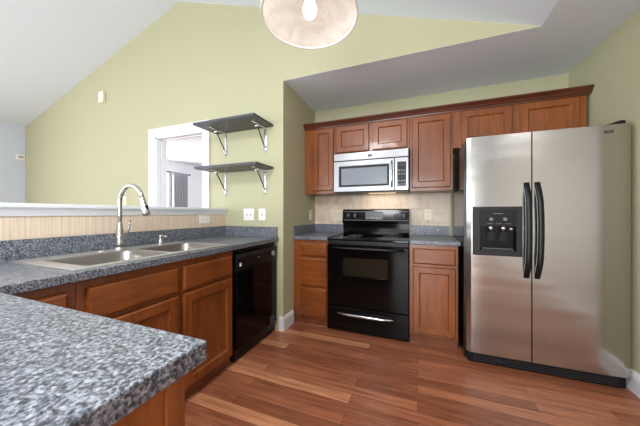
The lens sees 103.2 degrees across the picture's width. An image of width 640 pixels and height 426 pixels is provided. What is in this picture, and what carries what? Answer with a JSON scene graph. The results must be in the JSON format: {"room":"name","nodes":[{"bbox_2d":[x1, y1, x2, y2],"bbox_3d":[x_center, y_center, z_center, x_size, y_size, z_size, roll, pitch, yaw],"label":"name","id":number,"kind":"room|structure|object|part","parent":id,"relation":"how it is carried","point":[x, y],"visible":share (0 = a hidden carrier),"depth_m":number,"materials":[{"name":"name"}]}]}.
{"room":"kitchen","nodes":[
{"label":"kitchen","id":0,"kind":"room"},
{"bbox_2d":[0,122,24,202],"bbox_3d":[-5.912,-0.166,1.788,0.120,2.637,5.500,0,0,21],"label":"wall","id":1,"kind":"structure","parent":0,"point":[12,137],"depth_m":4.08,"materials":[{"name":"white paint"}]},
{"bbox_2d":[16,154,24,160],"bbox_3d":[-4.917,-0.914,4.166,0.032,0.095,0.103,0,0,21],"label":"thermostat","id":2,"kind":"object","parent":1,"relation":"attached to","point":[18,156],"visible":1,"depth_m":4.16,"materials":[{"name":"white plastic"}]},
{"bbox_2d":[0,0,178,126],"bbox_3d":[-4.247,-2.007,1.087,3.490,1.147,5.385,0,0,21],"label":"ceiling","id":3,"kind":"structure","parent":0,"point":[48,47],"depth_m":3.09,"materials":[{"name":"white paint"}]},
{"bbox_2d":[167,137,201,165],"bbox_3d":[-1.514,-1.337,5.884,4.355,0.100,5.300,0,0,21],"label":"ceiling","id":4,"kind":"structure","parent":0,"point":[185,151],"depth_m":5.31,"materials":[{"name":"white paint"}]},
{"bbox_2d":[167,160,201,207],"bbox_3d":[-1.551,-0.067,5.962,4.470,2.440,5.420,0,0,21],"label":"wall","id":5,"kind":"structure","parent":0,"point":[195,178],"depth_m":6.86,"materials":[{"name":"white paint"}]},
{"bbox_2d":[167,170,170,206],"bbox_3d":[-3.920,-0.332,5.790,0.110,1.430,1.060,0,0,21],"label":"window","id":6,"kind":"structure","parent":5,"relation":"in","point":[169,173],"depth_m":6.22,"materials":[{"name":"white paint"}]},
{"bbox_3d":[-3.777,-1.002,5.922,0.101,0.044,1.730,0,0,21],"label":"curtain rod","id":7,"kind":"object","parent":5,"relation":"attached to","visible":0},
{"bbox_2d":[172,172,187,206],"bbox_3d":[-3.515,0.051,6.374,0.079,2.085,0.420,0,0,21],"label":"curtain","id":8,"kind":"object","parent":7,"relation":"hanging from","point":[179,181],"visible":0.55,"depth_m":6.32,"materials":[{"name":"grey fabric"}]},
{"bbox_2d":[25,2,538,329],"bbox_3d":[-1.670,-0.684,3.043,6.900,3.674,0.115,0,0,21],"label":"wall","id":9,"kind":"structure","parent":0,"point":[196,62],"depth_m":2.82,"materials":[{"name":"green paint"}]},
{"bbox_2d":[98,91,105,103],"bbox_3d":[-2.981,-1.582,3.465,0.100,0.150,0.036,0,0,21],"label":"box","id":10,"kind":"object","parent":9,"relation":"attached to","point":[102,94],"visible":1,"depth_m":3.45,"materials":[{"name":"beige plastic"}]},
{"bbox_2d":[0,226,225,261],"bbox_3d":[-1.453,0.188,1.567,0.018,0.102,2.484,0,0,21],"label":"backsplash","id":11,"kind":"structure","parent":9,"relation":"attached to","point":[10,250],"depth_m":1.57,"materials":[{"name":"grey stone"}]},
{"bbox_2d":[123,196,126,204],"bbox_3d":[-2.557,-0.162,3.313,0.070,0.115,0.016,0,0,21],"label":"light switch","id":12,"kind":"object","parent":9,"relation":"attached to","point":[124,197],"visible":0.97,"depth_m":3.31,"materials":[{"name":"beige plastic"}]},
{"bbox_2d":[148,119,209,207],"bbox_3d":[-1.649,0.061,3.029,0.966,2.183,0.146,0,0,21],"label":"door frame","id":13,"kind":"structure","parent":9,"relation":"in","point":[158,138],"depth_m":3.10,"materials":[{"name":"white paint"}]},
{"bbox_2d":[193,113,272,155],"bbox_3d":[-0.852,-0.746,2.494,0.712,0.267,0.322,0,0,21],"label":"wall shelf","id":14,"kind":"object","parent":9,"relation":"attached to","point":[249,121],"visible":1,"depth_m":2.46,"materials":[{"name":"grey laminate"}]},
{"bbox_2d":[194,161,273,194],"bbox_3d":[-0.853,-0.324,2.508,0.730,0.267,0.296,0,0,21],"label":"wall shelf","id":15,"kind":"object","parent":9,"relation":"attached to","point":[244,166],"visible":1,"depth_m":2.48,"materials":[{"name":"grey laminate"}]},
{"bbox_2d":[244,209,253,220],"bbox_3d":[-0.738,0.016,2.615,0.128,0.122,0.016,0,0,21],"label":"light switch","id":16,"kind":"object","parent":9,"relation":"attached to","point":[248,213],"visible":1,"depth_m":2.61,"materials":[{"name":"white plastic"}]},
{"bbox_2d":[226,226,277,236],"bbox_3d":[-0.712,0.188,2.603,0.623,0.102,0.019,0,0,21],"label":"backsplash","id":17,"kind":"structure","parent":9,"relation":"attached to","point":[256,231],"depth_m":2.58,"materials":[{"name":"grey stone"}]},
{"bbox_2d":[259,209,265,220],"bbox_3d":[-0.587,0.016,2.557,0.082,0.120,0.016,0,0,21],"label":"light switch","id":18,"kind":"object","parent":9,"relation":"attached to","point":[262,212],"visible":1,"depth_m":2.56,"materials":[{"name":"white plastic"}]},
{"bbox_2d":[279,316,282,331],"bbox_3d":[-0.380,1.084,2.477,0.038,0.138,0.017,0,0,21],"label":"baseboard","id":19,"kind":"structure","parent":9,"relation":"attached to","point":[280,317],"depth_m":2.47,"materials":[{"name":"white paint"}]},
{"bbox_2d":[289,87,314,320],"bbox_3d":[-0.246,-0.095,2.942,0.120,2.496,0.716,0,0,21],"label":"wall","id":20,"kind":"structure","parent":0,"point":[300,113],"depth_m":2.75,"materials":[{"name":"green paint"}]},
{"bbox_2d":[283,310,293,331],"bbox_3d":[-0.318,1.084,2.562,0.017,0.138,0.214,0,0,21],"label":"baseboard","id":21,"kind":"structure","parent":20,"relation":"attached to","point":[288,319],"depth_m":2.55,"materials":[{"name":"white paint"}]},
{"bbox_2d":[293,224,315,235],"bbox_3d":[-0.169,0.188,2.945,0.019,0.102,0.593,0,0,21],"label":"backsplash","id":22,"kind":"structure","parent":20,"relation":"attached to","point":[300,229],"depth_m":2.87,"materials":[{"name":"grey stone"}]},
{"bbox_2d":[178,0,639,111],"bbox_3d":[-0.364,-1.937,0.041,4.510,1.289,6.216,0,0,21],"label":"ceiling","id":23,"kind":"structure","parent":0,"point":[573,29],"depth_m":2.09,"materials":[{"name":"white paint"}]},
{"bbox_2d":[260,0,357,49],"bbox_3d":[-0.048,-1.334,1.191,0.452,0.844,0.452,0,0,21],"label":"pendant lamp","id":24,"kind":"object","parent":23,"relation":"hanging from","point":[302,24],"visible":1,"depth_m":1.31,"materials":[{"name":"white glass"}]},
{"bbox_2d":[303,0,316,19],"bbox_3d":[-0.048,-0.994,1.191,0.066,0.156,0.066,0,0,21],"label":"bulb","id":25,"kind":"object","parent":24,"relation":"attached to","point":[309,7],"depth_m":1.17,"materials":[{"name":"white glass"}]},
{"bbox_2d":[185,321,639,425],"bbox_3d":[-1.147,1.213,3.011,8.500,0.120,11.800,0,0,21],"label":"floor","id":26,"kind":"structure","parent":0,"point":[304,374],"depth_m":1.65,"materials":[{"name":"brown wood"}]},
{"bbox_2d":[13,282,75,309],"bbox_3d":[-1.314,0.715,1.023,0.613,0.876,0.257,0,0,21],"label":"base cabinet","id":27,"kind":"object","parent":26,"relation":"on","point":[64,295],"visible":0.07,"depth_m":0.98,"materials":[{"name":"brown wood"}]},
{"bbox_3d":[-1.038,0.388,0.917,0.022,0.146,0.198,0,0,21],"label":"drawer","id":28,"kind":"part","parent":27,"relation":"part of","materials":[{"name":"brown wood"}]},
{"bbox_2d":[112,375,184,425],"bbox_3d":[-0.774,0.715,0.335,0.914,0.876,0.610,0,0,21],"label":"base cabinet","id":29,"kind":"object","parent":26,"relation":"on","point":[167,407],"visible":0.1,"depth_m":0.42,"materials":[{"name":"brown wood"}]},
{"bbox_3d":[-0.367,0.715,0.157,0.013,0.876,0.570,0,0,21],"label":"panel","id":30,"kind":"part","parent":29,"relation":"part of","materials":[{"name":"brown wood"}]},
{"bbox_2d":[0,226,278,425],"bbox_3d":[-0.743,0.207,1.268,1.558,0.140,2.534,0,0,21],"label":"countertop","id":31,"kind":"structure","parent":29,"relation":"on","point":[60,366],"depth_m":0.46,"materials":[{"name":"grey stone"}]},
{"bbox_2d":[9,241,228,270],"bbox_3d":[-1.090,0.320,1.554,0.540,0.179,0.910,0,0,21],"label":"sink","id":32,"kind":"object","parent":31,"relation":"in","point":[91,259],"visible":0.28,"depth_m":1.45,"materials":[{"name":"silver metal"}]},
{"bbox_3d":[-1.108,0.320,1.347,0.353,0.179,0.392,0,0,21],"label":"bowl","id":33,"kind":"part","parent":32,"relation":"part of","materials":[{"name":"silver metal"}]},
{"bbox_2d":[157,235,167,244],"bbox_3d":[-1.162,0.196,1.871,0.084,0.070,0.044,0,0,21],"label":"soap dispenser","id":34,"kind":"object","parent":32,"relation":"on","point":[160,240],"visible":0.99,"depth_m":1.87,"materials":[{"name":"silver metal"}]},
{"bbox_3d":[-0.958,0.320,1.740,0.353,0.179,0.390,0,0,21],"label":"bowl","id":35,"kind":"part","parent":32,"relation":"part of","materials":[{"name":"silver metal"}]},
{"bbox_2d":[113,184,150,249],"bbox_3d":[-1.166,0.024,1.594,0.302,0.415,0.102,0,0,21],"label":"kitchen faucet","id":36,"kind":"object","parent":31,"relation":"on","point":[120,234],"visible":1,"depth_m":1.60,"materials":[{"name":"silver metal"}]},
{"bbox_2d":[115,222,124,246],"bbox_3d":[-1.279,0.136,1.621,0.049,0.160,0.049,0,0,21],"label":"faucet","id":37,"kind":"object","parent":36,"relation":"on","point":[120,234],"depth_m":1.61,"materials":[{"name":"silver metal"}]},
{"bbox_3d":[-1.279,0.223,1.621,0.072,0.016,0.072,0,0,21],"label":"plate","id":38,"kind":"part","parent":36,"relation":"part of","materials":[{"name":"silver metal"}]},
{"bbox_3d":[-1.264,0.098,1.659,0.028,0.105,0.050,0,0,21],"label":"lever handle","id":39,"kind":"part","parent":36,"relation":"part of","materials":[{"name":"silver metal"}]},
{"bbox_3d":[-1.182,-0.051,1.584,0.231,0.265,0.024,0,0,21],"label":"spout","id":40,"kind":"part","parent":36,"relation":"part of","materials":[{"name":"silver metal"}]},
{"bbox_2d":[76,251,231,399],"bbox_3d":[-1.099,0.715,1.584,0.613,0.876,0.942,0,0,21],"label":"base cabinet","id":41,"kind":"object","parent":26,"relation":"on","point":[190,297],"visible":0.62,"depth_m":1.50,"materials":[{"name":"brown wood"}]},
{"bbox_3d":[-0.903,0.388,1.269,0.022,0.146,0.433,0,0,21],"label":"drawer","id":42,"kind":"part","parent":41,"relation":"part of","materials":[{"name":"brown wood"}]},
{"bbox_3d":[-0.903,0.769,1.269,0.022,0.572,0.433,0,0,21],"label":"door","id":43,"kind":"part","parent":41,"relation":"part of","materials":[{"name":"brown wood"}]},
{"bbox_3d":[-0.907,0.769,1.271,0.008,0.441,0.302,0,0,21],"label":"door panel","id":44,"kind":"part","parent":41,"relation":"part of","materials":[{"name":"brown wood"}]},
{"bbox_3d":[-0.737,0.388,1.701,0.022,0.146,0.422,0,0,21],"label":"drawer","id":45,"kind":"part","parent":41,"relation":"part of","materials":[{"name":"brown wood"}]},
{"bbox_3d":[-0.737,0.769,1.701,0.022,0.572,0.422,0,0,21],"label":"door","id":46,"kind":"part","parent":41,"relation":"part of","materials":[{"name":"brown wood"}]},
{"bbox_3d":[-0.742,0.769,1.703,0.008,0.441,0.291,0,0,21],"label":"door panel","id":47,"kind":"part","parent":41,"relation":"part of","materials":[{"name":"brown wood"}]},
{"bbox_2d":[230,242,276,361],"bbox_3d":[-0.796,0.719,2.308,0.620,0.868,0.606,0,0,21],"label":"dishwasher","id":48,"kind":"object","parent":26,"relation":"on","point":[254,267],"visible":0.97,"depth_m":2.12,"materials":[{"name":"black metal"}]},
{"bbox_3d":[-0.576,1.098,2.224,0.054,0.086,0.588,0,0,21],"label":"kick plate","id":49,"kind":"part","parent":48,"relation":"part of","materials":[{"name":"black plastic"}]},
{"bbox_3d":[-0.542,0.750,2.211,0.026,0.595,0.592,0,0,21],"label":"door","id":50,"kind":"part","parent":48,"relation":"part of","materials":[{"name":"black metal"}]},
{"bbox_3d":[-0.540,0.384,2.211,0.030,0.131,0.592,0,0,21],"label":"control panel","id":51,"kind":"part","parent":48,"relation":"part of","materials":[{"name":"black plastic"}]},
{"bbox_2d":[294,239,327,326],"bbox_3d":[0.006,0.715,2.884,0.388,0.876,0.622,0,0,21],"label":"base cabinet","id":52,"kind":"object","parent":26,"relation":"on","point":[310,256],"visible":0.6,"depth_m":2.60,"materials":[{"name":"brown wood"}]},
{"bbox_3d":[-0.070,0.911,2.592,0.284,0.287,0.022,0,0,21],"label":"drawer","id":53,"kind":"part","parent":52,"relation":"part of","materials":[{"name":"brown wood"}]},
{"bbox_3d":[-0.070,0.605,2.592,0.284,0.287,0.022,0,0,21],"label":"drawer","id":54,"kind":"part","parent":52,"relation":"part of","materials":[{"name":"brown wood"}]},
{"bbox_3d":[-0.070,0.374,2.592,0.284,0.133,0.022,0,0,21],"label":"drawer","id":55,"kind":"part","parent":52,"relation":"part of","materials":[{"name":"brown wood"}]},
{"bbox_2d":[293,224,342,240],"bbox_3d":[0.004,0.207,2.883,0.387,0.140,0.623,0,0,21],"label":"countertop","id":56,"kind":"structure","parent":52,"relation":"on","point":[322,232],"depth_m":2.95,"materials":[{"name":"grey stone"}]},
{"bbox_2d":[327,209,410,340],"bbox_3d":[0.530,0.555,2.639,0.764,1.196,0.672,0,0,21],"label":"electric range","id":57,"kind":"object","parent":26,"relation":"on","point":[368,263],"visible":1,"depth_m":2.40,"materials":[{"name":"black metal"}]},
{"bbox_3d":[0.412,0.969,2.363,0.549,0.028,0.047,0,0,21],"label":"drawer handle","id":58,"kind":"part","parent":57,"relation":"part of","materials":[{"name":"silver metal"}]},
{"bbox_2d":[343,257,387,278],"bbox_3d":[0.427,0.516,2.401,0.427,0.183,0.002,0,0,21],"label":"oven window","id":59,"kind":"structure","parent":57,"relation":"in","point":[352,267],"depth_m":2.40,"materials":[{"name":"brown glass"}]},
{"bbox_3d":[0.421,0.335,2.353,0.681,0.025,0.060,0,0,21],"label":"door handle","id":60,"kind":"part","parent":57,"relation":"part of","materials":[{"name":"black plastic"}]},
{"bbox_3d":[0.433,1.022,2.387,0.763,0.227,0.032,0,0,21],"label":"storage drawer","id":61,"kind":"part","parent":57,"relation":"part of","materials":[{"name":"black metal"}]},
{"bbox_3d":[0.432,0.606,2.385,0.763,0.590,0.030,0,0,21],"label":"oven door","id":62,"kind":"part","parent":57,"relation":"part of","materials":[{"name":"black metal"}]},
{"bbox_3d":[0.436,0.289,2.391,0.758,0.036,0.024,0,0,21],"label":"vent trim","id":63,"kind":"part","parent":57,"relation":"part of","materials":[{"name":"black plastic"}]},
{"bbox_2d":[328,234,410,242],"bbox_3d":[0.533,0.258,2.644,0.762,0.022,0.582,0,0,21],"label":"cooktop","id":64,"kind":"object","parent":57,"relation":"in","point":[343,238],"depth_m":2.47,"materials":[{"name":"black glass"}]},
{"bbox_2d":[409,244,457,348],"bbox_3d":[1.085,0.715,2.470,0.386,0.876,0.622,0,0,21],"label":"base cabinet","id":65,"kind":"object","parent":26,"relation":"on","point":[433,269],"visible":0.8,"depth_m":2.19,"materials":[{"name":"brown wood"}]},
{"bbox_3d":[0.983,0.763,2.193,0.215,0.463,0.008,0,0,21],"label":"door panel","id":66,"kind":"part","parent":65,"relation":"part of","materials":[{"name":"brown wood"}]},
{"bbox_3d":[0.982,0.380,2.188,0.336,0.134,0.022,0,0,21],"label":"drawer","id":67,"kind":"part","parent":65,"relation":"part of","materials":[{"name":"brown wood"}]},
{"bbox_3d":[0.982,0.763,2.188,0.336,0.584,0.022,0,0,21],"label":"door","id":68,"kind":"part","parent":65,"relation":"part of","materials":[{"name":"brown wood"}]},
{"bbox_2d":[410,225,460,245],"bbox_3d":[1.093,0.207,2.465,0.402,0.140,0.623,0,0,21],"label":"countertop","id":69,"kind":"structure","parent":65,"relation":"on","point":[420,234],"depth_m":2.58,"materials":[{"name":"grey stone"}]},
{"bbox_2d":[452,120,630,387],"bbox_3d":[1.686,0.275,2.122,0.940,1.756,0.837,0,0,21],"label":"refrigerator","id":70,"kind":"object","parent":26,"relation":"on","point":[541,220],"visible":0.98,"depth_m":1.76,"materials":[{"name":"silver metal"}]},
{"bbox_3d":[1.319,0.240,1.894,0.398,1.629,0.064,0,0,21],"label":"freezer door","id":71,"kind":"part","parent":70,"relation":"part of","materials":[{"name":"silver metal"}]},
{"bbox_3d":[1.302,0.030,1.858,0.236,0.114,0.004,0,0,21],"label":"control panel","id":72,"kind":"part","parent":70,"relation":"part of","materials":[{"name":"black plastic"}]},
{"bbox_3d":[1.468,0.123,1.792,0.041,0.680,0.064,0,0,21],"label":"door handle","id":73,"kind":"part","parent":70,"relation":"part of","materials":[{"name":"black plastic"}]},
{"bbox_3d":[1.528,0.123,1.769,0.046,0.680,0.064,0,0,21],"label":"door handle","id":74,"kind":"part","parent":70,"relation":"part of","materials":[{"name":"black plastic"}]},
{"bbox_3d":[1.752,0.240,1.728,0.514,1.629,0.064,0,0,21],"label":"fresh food door","id":75,"kind":"part","parent":70,"relation":"part of","materials":[{"name":"silver metal"}]},
{"bbox_2d":[315,73,568,235],"bbox_3d":[1.141,-0.095,2.857,2.770,2.496,0.120,0,0,21],"label":"wall","id":76,"kind":"structure","parent":0,"point":[561,81],"depth_m":2.69,"materials":[{"name":"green paint"}]},
{"bbox_2d":[305,127,340,195],"bbox_3d":[0.049,-0.592,3.025,0.367,0.747,0.346,0,0,21],"label":"upper cabinet","id":77,"kind":"object","parent":76,"relation":"attached to","point":[319,143],"visible":0.88,"depth_m":2.87,"materials":[{"name":"brown wood"}]},
{"bbox_3d":[0.040,-0.598,2.861,0.119,0.573,0.008,0,0,21],"label":"door panel","id":78,"kind":"part","parent":77,"relation":"part of","materials":[{"name":"brown wood"}]},
{"bbox_3d":[0.038,-0.598,2.856,0.240,0.694,0.022,0,0,21],"label":"door","id":79,"kind":"part","parent":77,"relation":"part of","materials":[{"name":"brown wood"}]},
{"bbox_2d":[303,84,593,130],"bbox_3d":[1.053,-0.986,2.627,2.526,0.062,0.370,0,0,21],"label":"crown molding","id":80,"kind":"structure","parent":77,"relation":"attached to","point":[579,90],"depth_m":2.35,"materials":[{"name":"brown wood"}]},
{"bbox_2d":[316,224,342,232],"bbox_3d":[0.112,0.188,3.164,0.387,0.102,0.019,0,0,21],"label":"backsplash","id":81,"kind":"structure","parent":76,"relation":"attached to","point":[319,227],"depth_m":3.15,"materials":[{"name":"grey stone"}]},
{"bbox_2d":[335,118,409,155],"bbox_3d":[0.587,-0.802,2.819,0.781,0.326,0.346,0,0,21],"label":"upper cabinet","id":82,"kind":"object","parent":76,"relation":"attached to","point":[389,134],"visible":0.74,"depth_m":2.65,"materials":[{"name":"brown wood"}]},
{"bbox_3d":[0.349,-0.802,2.736,0.360,0.286,0.022,0,0,21],"label":"door","id":83,"kind":"part","parent":82,"relation":"part of","materials":[{"name":"brown wood"}]},
{"bbox_3d":[0.351,-0.802,2.741,0.231,0.157,0.008,0,0,21],"label":"door panel","id":84,"kind":"part","parent":82,"relation":"part of","materials":[{"name":"brown wood"}]},
{"bbox_2d":[334,148,408,194],"bbox_3d":[0.568,-0.425,2.770,0.766,0.420,0.421,0,0,21],"label":"microwave","id":85,"kind":"object","parent":82,"relation":"attached to","point":[381,171],"visible":1,"depth_m":2.60,"materials":[{"name":"silver metal"}]},
{"bbox_3d":[0.447,-0.388,2.643,0.632,0.325,0.023,0,0,21],"label":"door","id":86,"kind":"part","parent":85,"relation":"part of","materials":[{"name":"silver metal"}]},
{"bbox_3d":[0.711,-0.390,2.515,0.019,0.271,0.048,0,0,21],"label":"door handle","id":87,"kind":"part","parent":85,"relation":"part of","materials":[{"name":"silver metal"}]},
{"bbox_3d":[0.806,-0.388,2.505,0.130,0.325,0.023,0,0,21],"label":"control panel","id":88,"kind":"part","parent":85,"relation":"part of","materials":[{"name":"silver metal"}]},
{"bbox_3d":[0.713,-0.802,2.597,0.343,0.286,0.022,0,0,21],"label":"door","id":89,"kind":"part","parent":82,"relation":"part of","materials":[{"name":"brown wood"}]},
{"bbox_3d":[0.715,-0.802,2.602,0.214,0.157,0.008,0,0,21],"label":"door panel","id":90,"kind":"part","parent":82,"relation":"part of","materials":[{"name":"brown wood"}]},
{"bbox_2d":[315,193,450,235],"bbox_3d":[0.661,0.018,2.969,1.551,0.470,0.014,0,0,21],"label":"tile backsplash","id":91,"kind":"structure","parent":76,"relation":"attached to","point":[328,209],"depth_m":2.89,"materials":[{"name":"beige tile"}]},
{"bbox_2d":[425,209,431,219],"bbox_3d":[1.178,0.015,2.762,0.074,0.118,0.008,0,0,21],"label":"wall outlet","id":92,"kind":"object","parent":91,"relation":"attached to","point":[428,212],"visible":1,"depth_m":2.76,"materials":[{"name":"beige plastic"}]},
{"bbox_2d":[411,225,448,235],"bbox_3d":[1.189,0.188,2.751,0.376,0.102,0.019,0,0,21],"label":"backsplash","id":93,"kind":"structure","parent":76,"relation":"attached to","point":[415,229],"depth_m":2.74,"materials":[{"name":"grey stone"}]},
{"bbox_2d":[410,112,452,193],"bbox_3d":[1.132,-0.592,2.610,0.382,0.747,0.346,0,0,21],"label":"upper cabinet","id":94,"kind":"object","parent":76,"relation":"attached to","point":[431,136],"visible":1,"depth_m":2.46,"materials":[{"name":"brown wood"}]},
{"bbox_3d":[1.075,-0.597,2.463,0.213,0.567,0.008,0,0,21],"label":"door panel","id":95,"kind":"part","parent":94,"relation":"part of","materials":[{"name":"brown wood"}]},
{"bbox_2d":[453,95,586,154],"bbox_3d":[1.763,-0.788,2.368,0.966,0.353,0.346,0,0,21],"label":"upper cabinet","id":96,"kind":"object","parent":76,"relation":"attached to","point":[569,112],"visible":0.66,"depth_m":2.21,"materials":[{"name":"brown wood"}]},
{"bbox_3d":[1.501,-0.791,2.300,0.269,0.179,0.008,0,0,21],"label":"door panel","id":97,"kind":"part","parent":96,"relation":"part of","materials":[{"name":"brown wood"}]},
{"bbox_3d":[1.499,-0.791,2.295,0.398,0.308,0.022,0,0,21],"label":"door","id":98,"kind":"part","parent":96,"relation":"part of","materials":[{"name":"brown wood"}]},
{"bbox_3d":[1.922,-0.791,2.132,0.396,0.308,0.022,0,0,21],"label":"door","id":99,"kind":"part","parent":96,"relation":"part of","materials":[{"name":"brown wood"}]},
{"bbox_3d":[1.924,-0.791,2.137,0.267,0.179,0.008,0,0,21],"label":"door panel","id":100,"kind":"part","parent":96,"relation":"part of","materials":[{"name":"brown wood"}]},
{"bbox_2d":[569,8,639,373],"bbox_3d":[2.153,-0.095,1.796,0.120,2.496,1.136,0,0,21],"label":"wall","id":101,"kind":"structure","parent":0,"point":[613,67],"depth_m":1.69,"materials":[{"name":"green paint"}]},
{"bbox_2d":[626,368,639,397],"bbox_3d":[2.080,1.084,1.797,0.017,0.138,1.086,0,0,21],"label":"baseboard","id":102,"kind":"structure","parent":101,"relation":"attached to","point":[633,383],"depth_m":1.62,"materials":[{"name":"white paint"}]},
{"bbox_3d":[-1.681,0.564,1.173,0.117,1.179,3.385,0,0,21],"label":"wall","id":103,"kind":"structure","parent":0,"visible":0},
{"bbox_2d":[0,214,225,240],"bbox_3d":[-1.625,0.064,1.151,0.003,0.179,3.385,0,0,21],"label":"backsplash","id":104,"kind":"structure","parent":103,"relation":"attached to","point":[11,227],"depth_m":1.58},
{"bbox_2d":[0,203,227,215],"bbox_3d":[-1.697,-0.018,1.168,0.212,0.067,3.404,0,0,21],"label":"trim","id":105,"kind":"structure","parent":103,"relation":"attached to","point":[6,209],"depth_m":1.57,"materials":[{"name":"white paint"}]},
{"bbox_2d":[199,215,209,223],"bbox_3d":[-1.116,0.061,2.458,0.008,0.078,0.125,0,0,21],"label":"wall outlet","id":106,"kind":"object","parent":103,"relation":"attached to","point":[202,218],"visible":1,"depth_m":2.45,"materials":[{"name":"white plastic"}]}
]}

